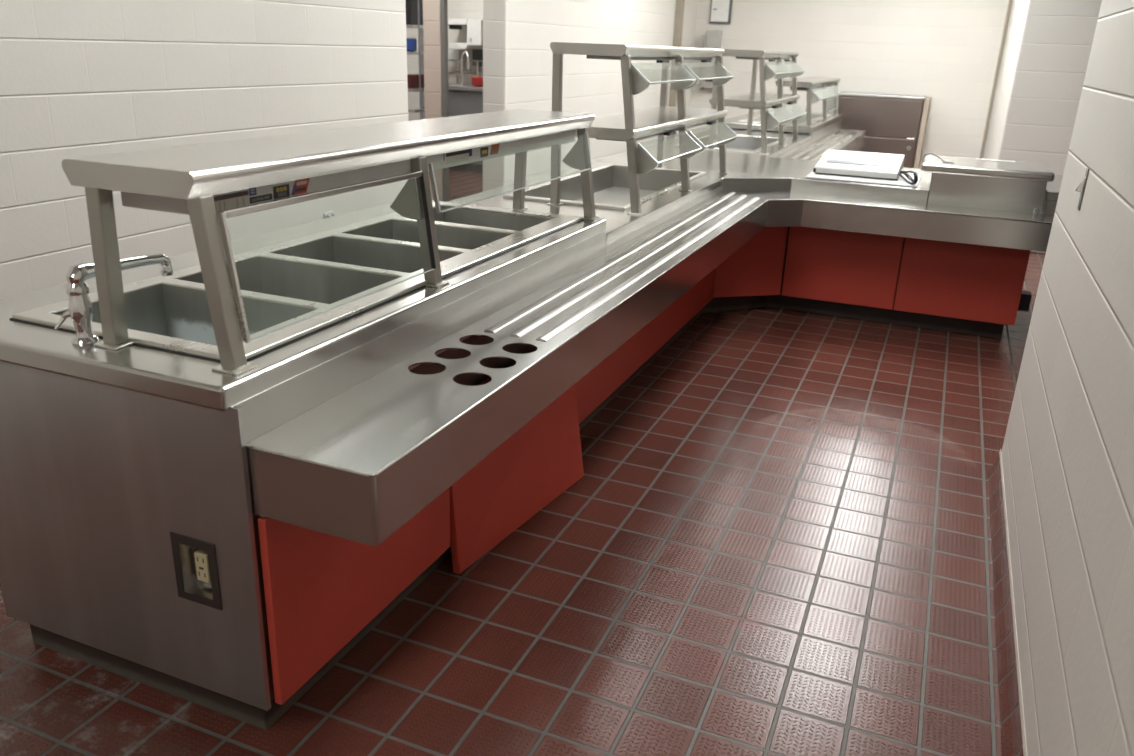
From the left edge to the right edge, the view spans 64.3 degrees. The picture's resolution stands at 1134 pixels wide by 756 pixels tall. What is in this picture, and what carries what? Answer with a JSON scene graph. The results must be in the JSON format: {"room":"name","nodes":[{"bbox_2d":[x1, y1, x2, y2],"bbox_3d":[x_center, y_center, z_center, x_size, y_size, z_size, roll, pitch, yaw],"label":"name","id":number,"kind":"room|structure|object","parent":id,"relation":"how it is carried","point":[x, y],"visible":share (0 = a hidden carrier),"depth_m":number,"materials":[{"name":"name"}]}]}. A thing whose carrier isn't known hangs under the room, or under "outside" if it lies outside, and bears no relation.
{"room":"eatery","nodes":[
{"label":"eatery","id":0,"kind":"room"},
{"bbox_2d":[179,543,212,599],"bbox_3d":[-0.782,0.406,1.929,0.088,0.129,0.030,10,22,21],"label":"electrical outlet","id":1,"kind":"object","parent":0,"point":[195,559],"depth_m":1.94,"materials":[{"name":"plastic"}]},
{"bbox_2d":[0,0,697,298],"bbox_3d":[-1.295,-2.072,5.286,0.200,3.100,14.800,10,22,21],"label":"wall","id":2,"kind":"structure","parent":0,"point":[79,78],"depth_m":4.35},
{"bbox_2d":[666,0,684,141],"bbox_3d":[1.325,-4.028,10.836,0.084,3.098,0.080,10,22,21],"label":"post","id":3,"kind":"object","parent":2,"relation":"attached to","point":[679,10],"visible":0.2,"depth_m":10.79,"materials":[{"name":"beige metal"}]},
{"bbox_2d":[406,0,482,120],"bbox_3d":[-0.721,-4.266,11.270,3.670,3.100,0.200,10,22,21],"label":"wall","id":4,"kind":"structure","parent":0,"point":[457,9],"depth_m":11.48,"materials":[{"name":"white paint"}]},
{"bbox_2d":[448,50,461,66],"bbox_3d":[-1.423,-4.072,11.473,0.161,0.197,0.090,10,22,21],"label":"sheet","id":5,"kind":"object","parent":4,"relation":"attached to","point":[452,54],"visible":0.79,"depth_m":11.43,"materials":[{"name":"silver metal"}]},
{"bbox_2d":[448,19,482,48],"bbox_3d":[-1.271,-4.220,11.065,0.410,0.335,0.590,10,22,21],"label":"wall shelf","id":6,"kind":"object","parent":4,"relation":"attached to","point":[453,23],"visible":0.58,"depth_m":10.83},
{"bbox_2d":[467,20,482,45],"bbox_3d":[-0.993,-4.186,10.944,0.188,0.282,0.608,10,22,21],"label":"dispenser","id":7,"kind":"object","parent":4,"relation":"attached to","point":[474,27],"visible":0.55,"depth_m":10.69,"materials":[{"name":"grey plastic"}]},
{"bbox_2d":[472,49,482,65],"bbox_3d":[-1.058,-4.032,11.319,0.238,0.225,0.120,10,22,21],"label":"wall dispenser","id":8,"kind":"object","parent":4,"relation":"attached to","point":[477,54],"visible":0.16,"depth_m":11.28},
{"bbox_2d":[0,169,1044,755],"bbox_3d":[0.151,-0.295,5.272,10.800,0.120,14.800,10,22,21],"label":"floor","id":9,"kind":"structure","parent":0,"point":[774,539],"depth_m":2.58,"materials":[{"name":"red tile"}]},
{"bbox_2d":[0,200,606,710],"bbox_3d":[-0.606,0.036,2.866,1.025,0.870,2.072,10,22,21],"label":"counter","id":10,"kind":"object","parent":9,"relation":"on","point":[129,530],"depth_m":2.05,"materials":[{"name":"metal"}]},
{"bbox_2d":[54,253,172,345],"bbox_3d":[-0.968,-0.181,1.955,0.076,0.168,0.271,17,25,35],"label":"faucet","id":11,"kind":"object","parent":10,"relation":"on","point":[80,312],"visible":0.97,"depth_m":1.88,"materials":[{"name":"silver metal"}]},
{"bbox_2d":[194,551,210,582],"bbox_3d":[-0.785,0.408,1.943,0.035,0.070,0.008,10,22,21],"label":"receptacle","id":12,"kind":"object","parent":10,"relation":"attached to","point":[201,564],"depth_m":1.94,"materials":[{"name":"beige plastic"}]},
{"bbox_2d":[291,185,295,194],"bbox_3d":[-0.589,-0.406,1.946,0.001,0.021,0.020,10,22,21],"label":"print","id":13,"kind":"object","parent":10,"relation":"attached to","point":[293,187],"depth_m":1.94},
{"bbox_2d":[295,187,305,191],"bbox_3d":[-0.581,-0.411,1.965,0.001,0.007,0.039,10,22,21],"label":"print","id":14,"kind":"object","parent":10,"relation":"on","point":[297,189],"depth_m":1.96},
{"bbox_2d":[296,181,306,185],"bbox_3d":[-0.578,-0.425,1.965,0.001,0.007,0.038,10,22,21],"label":"print","id":15,"kind":"object","parent":10,"relation":"on","point":[298,183],"depth_m":1.96,"materials":[{"name":"paper"}]},
{"bbox_2d":[0,200,605,410],"bbox_3d":[-0.655,-0.348,2.752,0.888,0.050,2.072,10,22,21],"label":"countertop","id":16,"kind":"structure","parent":10,"relation":"on","point":[149,371],"depth_m":1.96,"materials":[{"name":"metal"}]},
{"bbox_2d":[61,109,594,198],"bbox_3d":[-0.436,-0.682,2.562,0.329,0.050,2.012,10,22,21],"label":"shelf","id":17,"kind":"object","parent":10,"relation":"attached to","point":[224,169],"depth_m":2.01,"materials":[{"name":"metal"}]},
{"bbox_2d":[61,109,599,374],"bbox_3d":[-0.423,-0.525,2.624,0.377,0.387,2.033,10,22,21],"label":"sneeze guard","id":18,"kind":"object","parent":10,"relation":"on","point":[204,182],"visible":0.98,"depth_m":1.91,"materials":[{"name":"metal"}]},
{"bbox_2d":[406,0,424,119],"bbox_3d":[-1.671,-3.458,10.289,0.240,2.200,0.525,8,21,15],"label":"storage rack","id":19,"kind":"object","parent":9,"relation":"on","point":[420,53],"visible":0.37,"depth_m":10.20,"materials":[{"name":"metal"}]},
{"bbox_2d":[406,38,416,51],"bbox_3d":[-1.760,-3.730,10.093,0.127,0.139,0.120,10,22,21],"label":"plastic jug","id":20,"kind":"object","parent":19,"relation":"on","point":[411,42],"visible":0.74,"depth_m":10.04,"materials":[{"name":"blue plastic"}]},
{"bbox_2d":[405,0,422,24],"bbox_3d":[-1.681,-4.110,10.039,0.132,0.340,0.380,10,22,21],"label":"storage bin","id":21,"kind":"object","parent":19,"relation":"on","point":[411,5],"visible":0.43,"depth_m":9.93,"materials":[{"name":"black plastic"}]},
{"bbox_2d":[406,25,422,28],"bbox_3d":[-1.672,-3.940,10.112,0.154,0.030,0.450,10,22,21],"label":"shelf","id":22,"kind":"object","parent":19,"relation":"attached to","point":[407,26],"depth_m":9.92,"materials":[{"name":"metal"}]},
{"bbox_2d":[407,74,423,88],"bbox_3d":[-1.729,-3.377,10.256,0.131,0.149,0.290,10,22,21],"label":"tub","id":23,"kind":"object","parent":19,"relation":"on","point":[413,79],"visible":0.56,"depth_m":10.15,"materials":[{"name":"red plastic"}]},
{"bbox_2d":[407,51,423,54],"bbox_3d":[-1.682,-3.679,10.209,0.154,0.030,0.450,10,22,21],"label":"shelf","id":24,"kind":"object","parent":19,"relation":"attached to","point":[421,52],"depth_m":10.04,"materials":[{"name":"metal"}]},
{"bbox_2d":[408,88,423,91],"bbox_3d":[-1.696,-3.313,10.344,0.154,0.030,0.450,10,22,21],"label":"shelf","id":25,"kind":"object","parent":19,"relation":"attached to","point":[409,89],"depth_m":10.16,"materials":[{"name":"metal"}]},
{"bbox_2d":[408,107,424,112],"bbox_3d":[-1.704,-3.098,10.424,0.154,0.030,0.450,10,22,21],"label":"shelf","id":26,"kind":"object","parent":19,"relation":"attached to","point":[414,110],"depth_m":10.28,"materials":[{"name":"metal"}]},
{"bbox_2d":[423,0,442,200],"bbox_3d":[-1.198,-3.128,8.147,0.180,3.100,0.100,10,22,21],"label":"pier","id":27,"kind":"object","parent":9,"relation":"on","point":[431,8],"visible":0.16,"depth_m":8.20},
{"bbox_2d":[440,0,449,200],"bbox_3d":[-1.118,-2.681,8.246,0.044,2.200,0.060,10,22,21],"label":"trim","id":28,"kind":"structure","parent":27,"relation":"attached to","point":[443,3],"depth_m":8.19,"materials":[{"name":"grey metal"}]},
{"bbox_2d":[448,84,482,172],"bbox_3d":[-0.973,-3.082,11.105,0.819,0.978,0.990,10,22,21],"label":"counter","id":29,"kind":"object","parent":9,"relation":"on","point":[468,99],"depth_m":10.64,"materials":[{"name":"metal"}]},
{"bbox_2d":[458,51,468,85],"bbox_3d":[-1.223,-3.683,10.722,0.162,0.396,0.100,10,22,21],"label":"kitchen faucet","id":30,"kind":"object","parent":29,"relation":"on","point":[466,52],"visible":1,"depth_m":10.71,"materials":[{"name":"silver metal"}]},
{"bbox_2d":[448,59,482,82],"bbox_3d":[-1.227,-3.746,11.047,0.517,0.288,0.419,10,22,21],"label":"dish rack","id":31,"kind":"object","parent":29,"relation":"on","point":[477,72],"visible":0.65,"depth_m":11.08,"materials":[{"name":"metal"}]},
{"bbox_2d":[448,84,482,91],"bbox_3d":[-0.957,-3.522,10.942,0.819,0.040,0.990,10,22,21],"label":"countertop","id":32,"kind":"structure","parent":29,"relation":"on","point":[469,87],"depth_m":10.55,"materials":[{"name":"metal"}]},
{"bbox_2d":[471,77,482,86],"bbox_3d":[-1.043,-3.483,10.609,0.170,0.112,0.170,10,22,21],"label":"mixing bowl","id":33,"kind":"object","parent":29,"relation":"on","point":[476,81],"visible":0.82,"depth_m":10.54,"materials":[{"name":"red plastic"}]},
{"bbox_2d":[647,128,810,157],"bbox_3d":[1.373,-1.571,7.499,0.888,0.812,2.098,10,22,21],"label":"countertop","id":34,"kind":"structure","parent":9,"relation":"on","point":[745,144],"depth_m":7.56,"materials":[{"name":"metal"}]},
{"bbox_2d":[706,49,806,154],"bbox_3d":[1.523,-2.164,6.979,0.504,0.694,1.460,10,22,21],"label":"shelf","id":35,"kind":"object","parent":34,"relation":"on","point":[761,100],"visible":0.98,"depth_m":6.67,"materials":[{"name":"metal"}]},
{"bbox_2d":[709,92,799,107],"bbox_3d":[1.484,-2.162,6.998,0.410,0.046,1.460,10,22,21],"label":"shelf","id":36,"kind":"object","parent":35,"relation":"attached to","point":[752,99],"depth_m":6.60,"materials":[{"name":"metal"}]},
{"bbox_2d":[722,49,798,57],"bbox_3d":[1.477,-2.478,6.889,0.346,0.046,1.460,10,22,21],"label":"shelf","id":37,"kind":"object","parent":34,"relation":"attached to","point":[728,52],"depth_m":6.28,"materials":[{"name":"metal"}]},
{"bbox_2d":[716,110,842,142],"bbox_3d":[2.218,-2.270,9.389,0.888,0.870,2.268,10,22,21],"label":"countertop","id":38,"kind":"structure","parent":9,"relation":"on","point":[820,127],"depth_m":8.59,"materials":[{"name":"metal"}]},
{"bbox_2d":[716,110,842,132],"bbox_3d":[2.232,-2.645,9.250,0.888,0.050,2.268,10,22,21],"label":"countertop","id":39,"kind":"structure","parent":38,"relation":"on","point":[733,122],"depth_m":8.37,"materials":[{"name":"metal"}]},
{"bbox_2d":[774,77,840,126],"bbox_3d":[2.479,-2.814,9.102,0.421,0.387,2.110,10,22,21],"label":"sneeze guard","id":40,"kind":"object","parent":38,"relation":"on","point":[808,84],"visible":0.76,"depth_m":8.59,"materials":[{"name":"metal"}]},
{"bbox_2d":[775,77,840,87],"bbox_3d":[2.450,-2.978,9.057,0.329,0.050,2.110,10,22,21],"label":"shelf","id":41,"kind":"object","parent":38,"relation":"attached to","point":[805,82],"depth_m":8.62,"materials":[{"name":"metal"}]},
{"bbox_2d":[784,129,865,160],"bbox_3d":[2.319,-2.016,8.075,0.305,0.162,3.899,10,22,21],"label":"rail","id":42,"kind":"object","parent":38,"relation":"attached to","point":[838,139],"visible":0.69,"depth_m":8.24,"materials":[{"name":"metal"}]},
{"bbox_2d":[838,91,931,168],"bbox_3d":[3.744,-2.870,10.886,1.050,1.062,0.595,10,22,21],"label":"partition","id":43,"kind":"object","parent":9,"relation":"on","point":[892,123],"visible":0.65,"depth_m":10.55,"materials":[{"name":"beige paint"}]},
{"bbox_2d":[1041,175,1062,214],"bbox_3d":[3.216,-0.665,5.205,1.025,0.835,0.920,10,22,21],"label":"counter","id":44,"kind":"object","parent":9,"relation":"on","point":[1051,195],"depth_m":4.90,"materials":[{"name":"metal"}]},
{"bbox_2d":[1044,175,1062,200],"bbox_3d":[3.229,-1.036,5.068,1.025,0.045,0.920,10,22,21],"label":"countertop","id":45,"kind":"structure","parent":44,"relation":"on","point":[1052,188],"depth_m":4.96,"materials":[{"name":"metal"}]},
{"bbox_2d":[687,0,1012,168],"bbox_3d":[3.106,-4.110,11.235,10.800,3.100,0.200,10,22,21],"label":"wall","id":46,"kind":"structure","parent":0,"point":[945,51],"depth_m":10.88,"materials":[{"name":"white paint"}]},
{"bbox_2d":[699,30,721,88],"bbox_3d":[1.850,-4.091,11.606,0.210,0.720,0.134,10,22,21],"label":"dispenser","id":47,"kind":"object","parent":46,"relation":"attached to","point":[713,38],"visible":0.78,"depth_m":11.54,"materials":[{"name":"metal"}]},
{"bbox_2d":[709,0,732,23],"bbox_3d":[1.950,-4.659,11.419,0.270,0.320,0.034,10,22,21],"label":"notice board","id":48,"kind":"object","parent":46,"relation":"attached to","point":[720,10],"visible":1,"depth_m":11.41,"materials":[{"name":"white paper"}]},
{"bbox_2d":[979,0,1011,157],"bbox_3d":[4.996,-3.728,10.396,0.028,3.100,0.028,10,22,21],"label":"trim","id":49,"kind":"structure","parent":46,"relation":"attached to","point":[1010,1],"depth_m":10.47,"materials":[{"name":"beige paint"}]},
{"bbox_2d":[983,0,1133,755],"bbox_3d":[3.674,-1.185,3.391,3.277,3.100,14.800,10,22,21],"label":"wall","id":50,"kind":"structure","parent":0,"point":[1064,96],"depth_m":2.13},
{"bbox_2d":[30,295,1023,755],"bbox_3d":[0.020,0.659,2.361,2.520,0.102,9.050,10,22,21],"label":"baseboard","id":51,"kind":"structure","parent":50,"relation":"attached to","point":[207,698],"depth_m":2.43,"materials":[{"name":"tile"}]},
{"bbox_2d":[447,161,791,423],"bbox_3d":[0.239,-0.548,4.475,1.259,0.712,2.638,10,22,21],"label":"counter","id":52,"kind":"object","parent":51,"relation":"on","point":[756,268],"depth_m":4.80,"materials":[{"name":"metal"}]},
{"bbox_2d":[447,161,791,244],"bbox_3d":[0.326,-0.918,4.561,1.237,0.048,2.178,10,22,21],"label":"countertop","id":53,"kind":"structure","parent":52,"relation":"on","point":[620,223],"depth_m":4.27,"materials":[{"name":"metal"}]},
{"bbox_2d":[546,42,737,214],"bbox_3d":[0.464,-1.321,4.596,0.504,0.694,1.717,10,22,21],"label":"shelf","id":54,"kind":"object","parent":52,"relation":"on","point":[629,126],"visible":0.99,"depth_m":4.10,"materials":[{"name":"metal"}]},
{"bbox_2d":[550,42,724,56],"bbox_3d":[0.417,-1.635,4.504,0.346,0.046,1.715,10,22,21],"label":"shelf","id":55,"kind":"object","parent":54,"relation":"attached to","point":[558,49],"depth_m":3.82,"materials":[{"name":"metal"}]},
{"bbox_2d":[575,106,727,140],"bbox_3d":[0.424,-1.318,4.613,0.410,0.046,1.715,10,22,21],"label":"shelf","id":56,"kind":"object","parent":54,"relation":"attached to","point":[655,121],"depth_m":4.34,"materials":[{"name":"metal"}]},
{"bbox_2d":[597,147,1043,325],"bbox_3d":[1.553,-0.982,5.793,2.613,0.697,1.088,10,22,21],"label":"counter","id":57,"kind":"object","parent":51,"relation":"on","point":[982,283],"depth_m":5.15,"materials":[{"name":"laminate"}]},
{"bbox_2d":[246,191,1053,545],"bbox_3d":[1.131,-0.277,3.260,2.072,0.154,4.213,10,22,21],"label":"rail","id":58,"kind":"object","parent":57,"relation":"attached to","point":[359,464],"visible":0.98,"depth_m":2.32,"materials":[{"name":"metal"}]},
{"bbox_2d":[597,147,931,189],"bbox_3d":[1.558,-1.300,5.718,2.570,0.048,1.018,10,22,21],"label":"countertop","id":59,"kind":"structure","parent":57,"relation":"on","point":[708,161],"depth_m":5.79,"materials":[{"name":"metal"}]},
{"bbox_2d":[805,171,921,187],"bbox_3d":[1.784,-1.206,5.400,0.620,0.012,0.555,10,22,21],"label":"serving board","id":60,"kind":"object","parent":57,"relation":"on","point":[901,182],"visible":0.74,"depth_m":5.22,"materials":[{"name":"white plastic"}]},
{"bbox_2d":[813,149,904,180],"bbox_3d":[1.794,-1.309,5.515,0.483,0.103,0.523,10,22,21],"label":"printer","id":61,"kind":"object","parent":60,"relation":"on","point":[884,166],"visible":0.98,"depth_m":5.39,"materials":[{"name":"white plastic"}]},
{"bbox_2d":[899,171,917,184],"bbox_3d":[1.976,-1.176,5.220,0.051,0.070,0.391,4,20,4],"label":"power cable","id":62,"kind":"object","parent":60,"relation":"on","point":[914,181],"visible":1,"depth_m":5.17,"materials":[{"name":"black plastic"}]},
{"bbox_2d":[921,155,1054,198],"bbox_3d":[2.350,-1.140,5.085,0.660,0.147,0.545,10,22,21],"label":"box","id":63,"kind":"object","parent":57,"relation":"on","point":[1021,179],"depth_m":4.90,"materials":[{"name":"metal"}]},
{"bbox_2d":[922,153,953,163],"bbox_3d":[2.057,-1.232,5.047,0.170,0.036,0.154,3,20,3],"label":"cable","id":64,"kind":"object","parent":63,"relation":"on","point":[930,153],"visible":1,"depth_m":5.04,"materials":[{"name":"white plastic"}]},
{"bbox_2d":[999,449,1026,755],"bbox_3d":[0.450,1.230,0.734,0.003,0.017,6.202,10,22,21],"label":"trim","id":65,"kind":"structure","parent":50,"relation":"attached to","point":[1000,454],"depth_m":2.37,"materials":[{"name":"paint"}]},
{"bbox_2d":[1075,167,1089,210],"bbox_3d":[1.440,-0.531,2.529,0.021,0.115,0.039,10,22,21],"label":"wall bracket","id":66,"kind":"object","parent":50,"relation":"attached to","point":[1081,188],"depth_m":2.52,"materials":[{"name":"metal"}]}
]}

